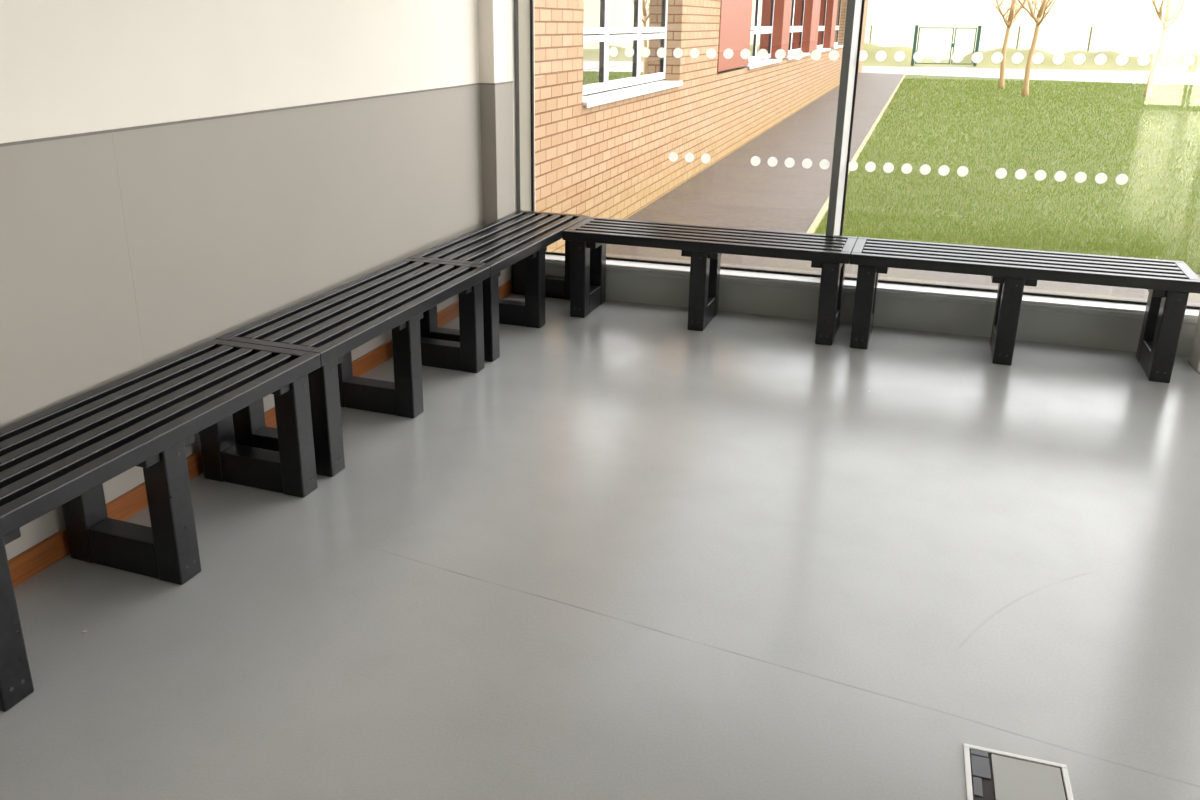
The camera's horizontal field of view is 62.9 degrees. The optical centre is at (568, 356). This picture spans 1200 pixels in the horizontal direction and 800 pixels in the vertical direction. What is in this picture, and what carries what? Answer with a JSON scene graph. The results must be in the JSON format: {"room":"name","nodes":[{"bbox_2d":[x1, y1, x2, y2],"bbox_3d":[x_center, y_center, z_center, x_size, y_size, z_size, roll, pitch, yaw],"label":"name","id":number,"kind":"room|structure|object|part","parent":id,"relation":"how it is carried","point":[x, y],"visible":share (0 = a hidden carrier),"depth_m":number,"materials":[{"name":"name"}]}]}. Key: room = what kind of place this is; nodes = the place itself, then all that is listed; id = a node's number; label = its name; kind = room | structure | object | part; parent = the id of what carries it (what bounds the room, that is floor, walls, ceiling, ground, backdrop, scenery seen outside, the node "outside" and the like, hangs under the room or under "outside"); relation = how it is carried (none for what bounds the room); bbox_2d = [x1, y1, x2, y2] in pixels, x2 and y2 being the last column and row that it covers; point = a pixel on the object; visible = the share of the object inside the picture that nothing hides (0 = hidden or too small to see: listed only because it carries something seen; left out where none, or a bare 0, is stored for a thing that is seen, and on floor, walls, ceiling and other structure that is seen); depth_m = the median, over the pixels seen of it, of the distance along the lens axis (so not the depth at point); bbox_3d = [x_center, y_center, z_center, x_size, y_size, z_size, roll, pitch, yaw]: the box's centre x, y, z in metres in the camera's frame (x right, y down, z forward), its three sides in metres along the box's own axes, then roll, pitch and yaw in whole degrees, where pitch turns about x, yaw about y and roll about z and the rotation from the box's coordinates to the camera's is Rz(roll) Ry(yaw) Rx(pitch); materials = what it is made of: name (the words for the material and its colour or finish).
{"room":"school waiting area","nodes":[
{"label":"school waiting area","id":0,"kind":"room"},
{"bbox_2d":[0,0,516,559],"bbox_3d":[-2.956,0.487,-1.596,0.313,2.950,15.460,7,20,18],"label":"wall","id":1,"kind":"structure","parent":0,"point":[177,176],"depth_m":3.19,"materials":[{"name":"beige paint"}]},
{"bbox_2d":[8,279,512,587],"bbox_3d":[-2.891,1.888,-1.255,0.096,0.079,15.266,7,20,18],"label":"baseboard","id":2,"kind":"structure","parent":1,"relation":"attached to","point":[54,548],"depth_m":2.99,"materials":[{"name":"brown wood"}]},
{"bbox_2d":[0,292,1199,799],"bbox_3d":[0.602,2.400,-2.391,7.950,0.120,15.660,7,20,18],"label":"floor","id":3,"kind":"structure","parent":0,"point":[632,552],"depth_m":2.59,"materials":[{"name":"grey plastic"}]},
{"bbox_2d":[0,339,320,711],"bbox_3d":[-1.198,0.365,2.673,0.410,0.450,1.262,7,20,20],"label":"bench","id":4,"kind":"object","parent":3,"relation":"on","point":[64,453],"visible":1,"depth_m":2.65,"materials":[{"name":"plastic"}]},
{"bbox_3d":[-1.256,0.574,2.133,0.080,0.402,0.080,7,20,20],"label":"leg","id":5,"kind":"part","parent":4,"relation":"part of","materials":[{"name":"plastic"}]},
{"bbox_3d":[-1.352,0.372,2.725,0.080,0.402,0.080,7,20,20],"label":"leg","id":6,"kind":"part","parent":4,"relation":"part of","materials":[{"name":"plastic"}]},
{"bbox_3d":[-1.207,0.529,2.720,0.232,0.106,0.078,7,20,20],"label":"rail","id":7,"kind":"part","parent":4,"relation":"part of","materials":[{"name":"plastic"}]},
{"bbox_3d":[-1.060,0.409,2.621,0.080,0.402,0.080,7,20,20],"label":"leg","id":8,"kind":"part","parent":4,"relation":"part of","materials":[{"name":"plastic"}]},
{"bbox_3d":[-1.156,0.207,3.213,0.080,0.402,0.080,7,20,20],"label":"leg","id":9,"kind":"part","parent":4,"relation":"part of","materials":[{"name":"plastic"}]},
{"bbox_3d":[-1.011,0.364,3.208,0.232,0.106,0.078,7,20,20],"label":"rail","id":10,"kind":"part","parent":4,"relation":"part of","materials":[{"name":"plastic"}]},
{"bbox_3d":[-0.864,0.244,3.109,0.080,0.402,0.080,7,20,20],"label":"leg","id":11,"kind":"part","parent":4,"relation":"part of","materials":[{"name":"plastic"}]},
{"bbox_2d":[215,258,489,476],"bbox_3d":[-0.750,-0.013,3.792,0.410,0.450,1.262,7,20,20],"label":"bench","id":12,"kind":"object","parent":3,"relation":"on","point":[333,323],"visible":0.8,"depth_m":3.68,"materials":[{"name":"plastic"}]},
{"bbox_3d":[-1.099,0.159,3.356,0.080,0.402,0.080,7,20,20],"label":"leg","id":13,"kind":"part","parent":12,"relation":"part of","materials":[{"name":"plastic"}]},
{"bbox_3d":[-0.954,0.316,3.351,0.232,0.106,0.078,7,20,20],"label":"rail","id":14,"kind":"part","parent":12,"relation":"part of","materials":[{"name":"plastic"}]},
{"bbox_3d":[-0.807,0.196,3.252,0.080,0.402,0.080,7,20,20],"label":"leg","id":15,"kind":"part","parent":12,"relation":"part of","materials":[{"name":"plastic"}]},
{"bbox_3d":[-0.903,-0.006,3.844,0.080,0.402,0.080,7,20,20],"label":"leg","id":16,"kind":"part","parent":12,"relation":"part of","materials":[{"name":"plastic"}]},
{"bbox_3d":[-0.758,0.151,3.839,0.232,0.106,0.078,7,20,20],"label":"rail","id":17,"kind":"part","parent":12,"relation":"part of","materials":[{"name":"plastic"}]},
{"bbox_3d":[-0.612,0.031,3.740,0.080,0.402,0.080,7,20,20],"label":"leg","id":18,"kind":"part","parent":12,"relation":"part of","materials":[{"name":"plastic"}]},
{"bbox_3d":[-0.563,-0.014,4.327,0.232,0.106,0.078,7,20,20],"label":"rail","id":19,"kind":"part","parent":12,"relation":"part of","materials":[{"name":"plastic"}]},
{"bbox_3d":[-0.416,-0.134,4.228,0.080,0.402,0.080,7,20,20],"label":"leg","id":20,"kind":"part","parent":12,"relation":"part of","materials":[{"name":"plastic"}]},
{"bbox_2d":[408,210,588,361],"bbox_3d":[-0.302,-0.391,4.911,0.410,0.450,1.262,7,20,20],"label":"bench","id":21,"kind":"object","parent":3,"relation":"on","point":[520,239],"visible":0.64,"depth_m":4.79,"materials":[{"name":"plastic"}]},
{"bbox_3d":[-0.651,-0.219,4.475,0.080,0.402,0.080,7,20,20],"label":"leg","id":22,"kind":"part","parent":21,"relation":"part of","materials":[{"name":"plastic"}]},
{"bbox_3d":[-0.506,-0.062,4.470,0.232,0.106,0.078,7,20,20],"label":"rail","id":23,"kind":"part","parent":21,"relation":"part of","materials":[{"name":"plastic"}]},
{"bbox_3d":[-0.359,-0.182,4.370,0.080,0.402,0.080,7,20,20],"label":"leg","id":24,"kind":"part","parent":21,"relation":"part of","materials":[{"name":"plastic"}]},
{"bbox_3d":[-0.310,-0.227,4.958,0.232,0.106,0.078,7,20,20],"label":"rail","id":25,"kind":"part","parent":21,"relation":"part of","materials":[{"name":"plastic"}]},
{"bbox_3d":[-0.260,-0.549,5.451,0.080,0.402,0.080,7,20,20],"label":"leg","id":26,"kind":"part","parent":21,"relation":"part of","materials":[{"name":"plastic"}]},
{"bbox_3d":[-0.164,-0.347,4.859,0.080,0.402,0.080,7,20,20],"label":"leg","id":27,"kind":"part","parent":21,"relation":"part of","materials":[{"name":"plastic"}]},
{"bbox_3d":[-0.115,-0.392,5.446,0.232,0.106,0.078,7,20,20],"label":"rail","id":28,"kind":"part","parent":21,"relation":"part of","materials":[{"name":"plastic"}]},
{"bbox_3d":[0.032,-0.512,5.346,0.080,0.402,0.080,7,20,20],"label":"leg","id":29,"kind":"part","parent":21,"relation":"part of","materials":[{"name":"plastic"}]},
{"bbox_2d":[563,217,857,345],"bbox_3d":[0.698,-0.399,4.953,1.402,0.450,0.410,7,20,19],"label":"bench","id":30,"kind":"object","parent":3,"relation":"on","point":[705,245],"visible":0.98,"depth_m":4.82,"materials":[{"name":"plastic"}]},
{"bbox_3d":[0.061,-0.404,5.031,0.080,0.402,0.080,7,20,19],"label":"leg","id":31,"kind":"part","parent":30,"relation":"part of","materials":[{"name":"plastic"}]},
{"bbox_3d":[0.107,-0.306,5.196,0.078,0.106,0.185,7,20,19],"label":"rail","id":32,"kind":"part","parent":30,"relation":"part of","materials":[{"name":"plastic"}]},
{"bbox_3d":[0.154,-0.484,5.267,0.080,0.402,0.080,7,20,19],"label":"leg","id":33,"kind":"part","parent":30,"relation":"part of","materials":[{"name":"plastic"}]},
{"bbox_3d":[0.643,-0.331,4.827,0.080,0.402,0.080,7,20,19],"label":"leg","id":34,"kind":"part","parent":30,"relation":"part of","materials":[{"name":"plastic"}]},
{"bbox_3d":[0.689,-0.233,4.991,0.078,0.106,0.185,7,20,19],"label":"rail","id":35,"kind":"part","parent":30,"relation":"part of","materials":[{"name":"plastic"}]},
{"bbox_3d":[0.736,-0.411,5.062,0.080,0.402,0.080,7,20,19],"label":"leg","id":36,"kind":"part","parent":30,"relation":"part of","materials":[{"name":"plastic"}]},
{"bbox_3d":[1.224,-0.258,4.622,0.080,0.402,0.080,7,20,19],"label":"leg","id":37,"kind":"part","parent":30,"relation":"part of","materials":[{"name":"plastic"}]},
{"bbox_3d":[1.270,-0.160,4.786,0.078,0.106,0.185,7,20,19],"label":"rail","id":38,"kind":"part","parent":30,"relation":"part of","materials":[{"name":"plastic"}]},
{"bbox_3d":[1.317,-0.338,4.857,0.080,0.402,0.080,7,20,19],"label":"leg","id":39,"kind":"part","parent":30,"relation":"part of","materials":[{"name":"plastic"}]},
{"bbox_2d":[963,743,1073,799],"bbox_3d":[0.897,0.858,1.953,0.198,0.004,0.200,6,20,17],"label":"box","id":40,"kind":"object","parent":3,"relation":"on","point":[990,774],"visible":1,"depth_m":1.98,"materials":[{"name":"grey plastic"}]},
{"bbox_3d":[0.915,0.860,1.947,0.131,0.002,0.171,6,20,17],"label":"lid","id":41,"kind":"part","parent":40,"relation":"part of","materials":[{"name":"grey plastic"}]},
{"bbox_2d":[849,237,1199,382],"bbox_3d":[2.012,-0.234,4.490,1.402,0.450,0.410,7,20,19],"label":"bench","id":42,"kind":"object","parent":3,"relation":"on","point":[1169,283],"visible":1,"depth_m":4.34,"materials":[{"name":"plastic"}]},
{"bbox_3d":[1.375,-0.239,4.568,0.080,0.402,0.080,7,20,19],"label":"leg","id":43,"kind":"part","parent":42,"relation":"part of","materials":[{"name":"plastic"}]},
{"bbox_3d":[1.421,-0.141,4.733,0.078,0.106,0.185,7,20,19],"label":"rail","id":44,"kind":"part","parent":42,"relation":"part of","materials":[{"name":"plastic"}]},
{"bbox_3d":[1.468,-0.319,4.803,0.080,0.402,0.080,7,20,19],"label":"leg","id":45,"kind":"part","parent":42,"relation":"part of","materials":[{"name":"plastic"}]},
{"bbox_3d":[2.003,-0.067,4.528,0.078,0.106,0.185,7,20,19],"label":"rail","id":46,"kind":"part","parent":42,"relation":"part of","materials":[{"name":"plastic"}]},
{"bbox_3d":[2.050,-0.245,4.598,0.080,0.402,0.080,7,20,19],"label":"leg","id":47,"kind":"part","parent":42,"relation":"part of","materials":[{"name":"plastic"}]},
{"bbox_3d":[1.957,-0.166,4.363,0.080,0.402,0.080,7,20,19],"label":"leg","id":48,"kind":"part","parent":42,"relation":"part of","materials":[{"name":"plastic"}]},
{"bbox_3d":[2.584,0.006,4.323,0.078,0.106,0.185,7,20,19],"label":"rail","id":49,"kind":"part","parent":42,"relation":"part of","materials":[{"name":"plastic"}]},
{"bbox_3d":[2.632,-0.172,4.394,0.080,0.402,0.080,7,20,19],"label":"leg","id":50,"kind":"part","parent":42,"relation":"part of","materials":[{"name":"plastic"}]},
{"bbox_3d":[2.539,-0.093,4.158,0.080,0.402,0.080,7,20,19],"label":"leg","id":51,"kind":"part","parent":42,"relation":"part of","materials":[{"name":"plastic"}]},
{"bbox_2d":[1188,310,1199,372],"bbox_3d":[2.978,-1.330,3.846,0.388,2.950,0.162,7,20,18],"label":"wall pier","id":52,"kind":"object","parent":3,"relation":"on","point":[1194,357],"visible":1,"depth_m":4.36,"materials":[{"name":"paint"}]},
{"label":"outside","id":53,"kind":"structure","parent":0,"visible":0},
{"bbox_2d":[864,0,1199,58],"bbox_3d":[85.116,-44.748,118.805,320.000,12.147,194.000,7,20,18],"label":"sky","id":54,"kind":"structure","parent":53,"point":[893,22],"depth_m":106.88,"materials":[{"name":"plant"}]},
{"bbox_3d":[3.250,-2.700,3.562,7.446,0.170,0.180,7,20,18],"label":"wall","id":55,"kind":"structure","parent":0,"visible":0},
{"bbox_2d":[514,0,1199,356],"bbox_3d":[1.455,-1.520,4.643,3.644,2.780,0.300,7,20,18],"label":"window","id":56,"kind":"structure","parent":55,"relation":"in","point":[1113,324],"depth_m":4.85,"materials":[{"name":"silver metal"}]},
{"bbox_3d":[1.433,-0.372,4.988,3.644,0.012,0.120,7,20,18],"label":"sill","id":57,"kind":"part","parent":56,"relation":"part of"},
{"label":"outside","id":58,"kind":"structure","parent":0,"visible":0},
{"bbox_2d":[807,74,905,233],"bbox_3d":[6.204,-4.851,19.122,0.050,0.112,27.100,7,20,18],"label":"kerb","id":59,"kind":"object","parent":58,"point":[822,212],"visible":0.36,"depth_m":11.79,"materials":[{"name":"grey concrete"}]},
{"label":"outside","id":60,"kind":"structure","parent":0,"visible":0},
{"bbox_2d":[812,75,1199,273],"bbox_3d":[17.788,-3.453,15.237,24.545,0.095,27.050,7,20,18],"label":"lawn","id":61,"kind":"structure","parent":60,"point":[1010,147],"depth_m":10.81,"materials":[{"name":"plant"}]},
{"bbox_2d":[991,0,1026,88],"bbox_3d":[10.903,-8.463,24.137,0.977,3.659,1.201,1,19,3],"label":"young tree","id":62,"kind":"object","parent":61,"relation":"on","point":[1012,15],"visible":0.91,"depth_m":24.23,"materials":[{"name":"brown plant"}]},
{"bbox_2d":[1014,0,1055,96],"bbox_3d":[10.185,-7.533,21.261,1.093,3.744,1.077,7,20,18],"label":"young tree","id":63,"kind":"object","parent":61,"relation":"on","point":[1045,4],"visible":0.98,"depth_m":21.48,"materials":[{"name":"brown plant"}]},
{"bbox_2d":[1143,0,1193,96],"bbox_3d":[12.987,-7.479,21.214,0.881,3.699,0.958,7,20,18],"label":"young tree","id":64,"kind":"object","parent":61,"relation":"on","point":[1148,92],"visible":0.98,"depth_m":21.32,"materials":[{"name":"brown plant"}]},
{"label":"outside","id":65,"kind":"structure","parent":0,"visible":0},
{"bbox_2d":[606,72,1199,306],"bbox_3d":[11.015,-4.077,16.947,13.530,0.100,29.740,7,20,18],"label":"path","id":66,"kind":"structure","parent":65,"point":[733,192],"depth_m":8.98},
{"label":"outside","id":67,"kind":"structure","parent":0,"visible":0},
{"bbox_2d":[860,66,1199,83],"bbox_3d":[25.388,-8.002,28.736,60.230,0.096,10.324,6,20,16],"label":"road","id":68,"kind":"structure","parent":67,"point":[1096,75],"depth_m":32.36,"materials":[{"name":"grey asphalt"}]},
{"bbox_2d":[905,73,1199,84],"bbox_3d":[21.529,-6.974,25.623,24.791,0.112,2.536,9,21,24],"label":"kerb","id":69,"kind":"object","parent":68,"relation":"on","point":[905,73],"visible":0.18,"depth_m":28.78,"materials":[{"name":"grey concrete"}]},
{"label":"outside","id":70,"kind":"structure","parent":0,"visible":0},
{"bbox_2d":[862,43,1199,71],"bbox_3d":[28.234,-10.909,36.667,60.000,1.215,11.100,7,20,18],"label":"verge","id":71,"kind":"structure","parent":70,"point":[1132,64],"depth_m":37.75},
{"bbox_2d":[865,25,871,42],"bbox_3d":[10.358,-14.467,44.781,6.660,1.306,0.067,7,20,18],"label":"fence","id":72,"kind":"object","parent":71,"relation":"on","point":[871,25],"visible":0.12,"depth_m":43.67,"materials":[{"name":"green metal"}]},
{"bbox_2d":[911,25,981,65],"bbox_3d":[14.334,-11.796,37.233,2.400,1.485,0.130,4,19,10],"label":"gate","id":73,"kind":"object","parent":71,"relation":"on","point":[916,32],"visible":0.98,"depth_m":37.20,"materials":[{"name":"green metal"}]},
{"bbox_3d":[13.217,-11.867,37.421,0.130,1.485,0.130,4,19,10],"label":"post","id":74,"kind":"part","parent":73,"relation":"part of","materials":[{"name":"green metal"}]},
{"bbox_3d":[15.451,-11.726,37.044,0.130,1.485,0.130,4,19,10],"label":"post","id":75,"kind":"part","parent":73,"relation":"part of","materials":[{"name":"green metal"}]},
{"bbox_2d":[1016,26,1199,51],"bbox_3d":[24.286,-12.781,40.146,10.910,1.357,0.067,7,20,18],"label":"fence","id":76,"kind":"object","parent":71,"relation":"on","point":[1091,30],"visible":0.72,"depth_m":40.97,"materials":[{"name":"green metal"}]},
{"bbox_3d":[19.171,-13.413,41.840,0.060,1.309,0.060,7,20,18],"label":"post","id":77,"kind":"part","parent":76,"relation":"part of","materials":[{"name":"green metal"}]},
{"bbox_3d":[21.763,-13.096,40.978,0.060,1.325,0.060,7,20,18],"label":"post","id":78,"kind":"part","parent":76,"relation":"part of","materials":[{"name":"green metal"}]},
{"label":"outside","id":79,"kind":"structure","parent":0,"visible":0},
{"bbox_2d":[534,0,868,252],"bbox_3d":[1.555,-7.065,20.119,7.070,3.610,30.885,7,20,18],"label":"brick building","id":80,"kind":"structure","parent":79,"point":[607,128],"depth_m":8.59,"materials":[{"name":"brown brick"}]},
{"bbox_3d":[0.111,-2.085,6.987,0.012,0.295,0.830,7,20,18],"label":"pane","id":81,"kind":"part","parent":80,"relation":"part of","materials":[{"name":"clear glass"}]},
{"bbox_3d":[0.115,-2.802,6.743,0.012,1.020,0.830,7,20,18],"label":"pane","id":82,"kind":"part","parent":80,"relation":"part of","materials":[{"name":"clear glass"}]},
{"bbox_3d":[0.418,-2.363,7.808,0.012,0.295,0.810,7,20,18],"label":"pane","id":83,"kind":"part","parent":80,"relation":"part of","materials":[{"name":"clear glass"}]},
{"bbox_3d":[0.422,-3.080,7.564,0.012,1.020,0.810,7,20,18],"label":"pane","id":84,"kind":"part","parent":80,"relation":"part of","materials":[{"name":"clear glass"}]},
{"bbox_3d":[0.491,-2.121,7.852,0.217,0.038,2.782,7,20,18],"label":"sill","id":85,"kind":"part","parent":80,"relation":"part of","materials":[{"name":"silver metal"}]},
{"bbox_3d":[0.722,-2.637,8.621,0.012,0.295,0.810,7,20,18],"label":"pane","id":86,"kind":"part","parent":80,"relation":"part of","materials":[{"name":"clear glass"}]},
{"bbox_3d":[0.726,-3.354,8.377,0.012,1.020,0.810,7,20,18],"label":"pane","id":87,"kind":"part","parent":80,"relation":"part of","materials":[{"name":"clear glass"}]},
{"bbox_3d":[1.807,-4.132,11.294,0.312,1.555,1.950,7,20,18],"label":"cladding panel","id":88,"kind":"part","parent":80,"relation":"part of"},
{"bbox_3d":[2.357,-4.117,12.997,0.012,0.295,1.310,7,20,18],"label":"pane","id":89,"kind":"part","parent":80,"relation":"part of","materials":[{"name":"clear glass"}]},
{"bbox_3d":[2.361,-4.834,12.753,0.012,1.020,1.310,7,20,18],"label":"pane","id":90,"kind":"part","parent":80,"relation":"part of","materials":[{"name":"clear glass"}]},
{"bbox_3d":[2.669,-4.091,13.679,0.217,0.038,2.852,7,20,18],"label":"sill","id":91,"kind":"part","parent":80,"relation":"part of","materials":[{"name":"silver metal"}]},
{"bbox_3d":[2.828,-4.542,14.256,0.012,0.295,1.310,7,20,18],"label":"pane","id":92,"kind":"part","parent":80,"relation":"part of","materials":[{"name":"clear glass"}]},
{"bbox_3d":[2.832,-5.260,14.012,0.012,1.020,1.310,7,20,18],"label":"pane","id":93,"kind":"part","parent":80,"relation":"part of","materials":[{"name":"clear glass"}]},
{"bbox_3d":[3.227,-5.417,15.093,0.312,1.555,0.840,7,20,18],"label":"cladding panel","id":94,"kind":"part","parent":80,"relation":"part of","materials":[{"name":"red"}]},
{"bbox_3d":[3.604,-5.958,16.077,0.012,1.020,1.355,7,20,18],"label":"pane","id":95,"kind":"part","parent":80,"relation":"part of","materials":[{"name":"clear glass"}]},
{"bbox_3d":[4.085,-5.680,17.620,0.012,0.295,1.355,7,20,18],"label":"pane","id":96,"kind":"part","parent":80,"relation":"part of","materials":[{"name":"clear glass"}]},
{"bbox_3d":[3.919,-5.221,17.023,0.217,0.038,2.942,7,20,18],"label":"sill","id":97,"kind":"part","parent":80,"relation":"part of","materials":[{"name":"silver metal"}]},
{"bbox_3d":[4.090,-6.397,17.376,0.012,1.020,1.355,7,20,18],"label":"pane","id":98,"kind":"part","parent":80,"relation":"part of","materials":[{"name":"clear glass"}]},
{"bbox_3d":[4.577,-6.638,18.706,0.312,1.555,1.350,7,20,18],"label":"cladding panel","id":99,"kind":"part","parent":80,"relation":"part of","materials":[{"name":"red"}]},
{"bbox_3d":[5.458,-6.921,21.293,0.012,0.295,1.230,7,20,18],"label":"pane","id":100,"kind":"part","parent":80,"relation":"part of","materials":[{"name":"clear glass"}]},
{"bbox_3d":[5.462,-7.638,21.049,0.012,1.020,1.230,7,20,18],"label":"pane","id":101,"kind":"part","parent":80,"relation":"part of","materials":[{"name":"clear glass"}]},
{"bbox_3d":[5.312,-6.482,20.751,0.217,0.038,2.692,7,20,18],"label":"sill","id":102,"kind":"part","parent":80,"relation":"part of","materials":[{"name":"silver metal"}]},
{"bbox_3d":[5.871,-7.808,22.166,0.312,1.555,1.000,7,20,18],"label":"cladding panel","id":103,"kind":"part","parent":80,"relation":"part of","materials":[{"name":"red"}]},
{"bbox_3d":[6.693,-8.038,24.597,0.012,0.295,1.230,7,20,18],"label":"pane","id":104,"kind":"part","parent":80,"relation":"part of","materials":[{"name":"clear glass"}]},
{"bbox_3d":[6.547,-7.599,24.055,0.217,0.038,2.692,7,20,18],"label":"sill","id":105,"kind":"part","parent":80,"relation":"part of","materials":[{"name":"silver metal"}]},
{"bbox_3d":[6.697,-8.755,24.353,0.012,1.020,1.230,7,20,18],"label":"pane","id":106,"kind":"part","parent":80,"relation":"part of","materials":[{"name":"clear glass"}]}
]}

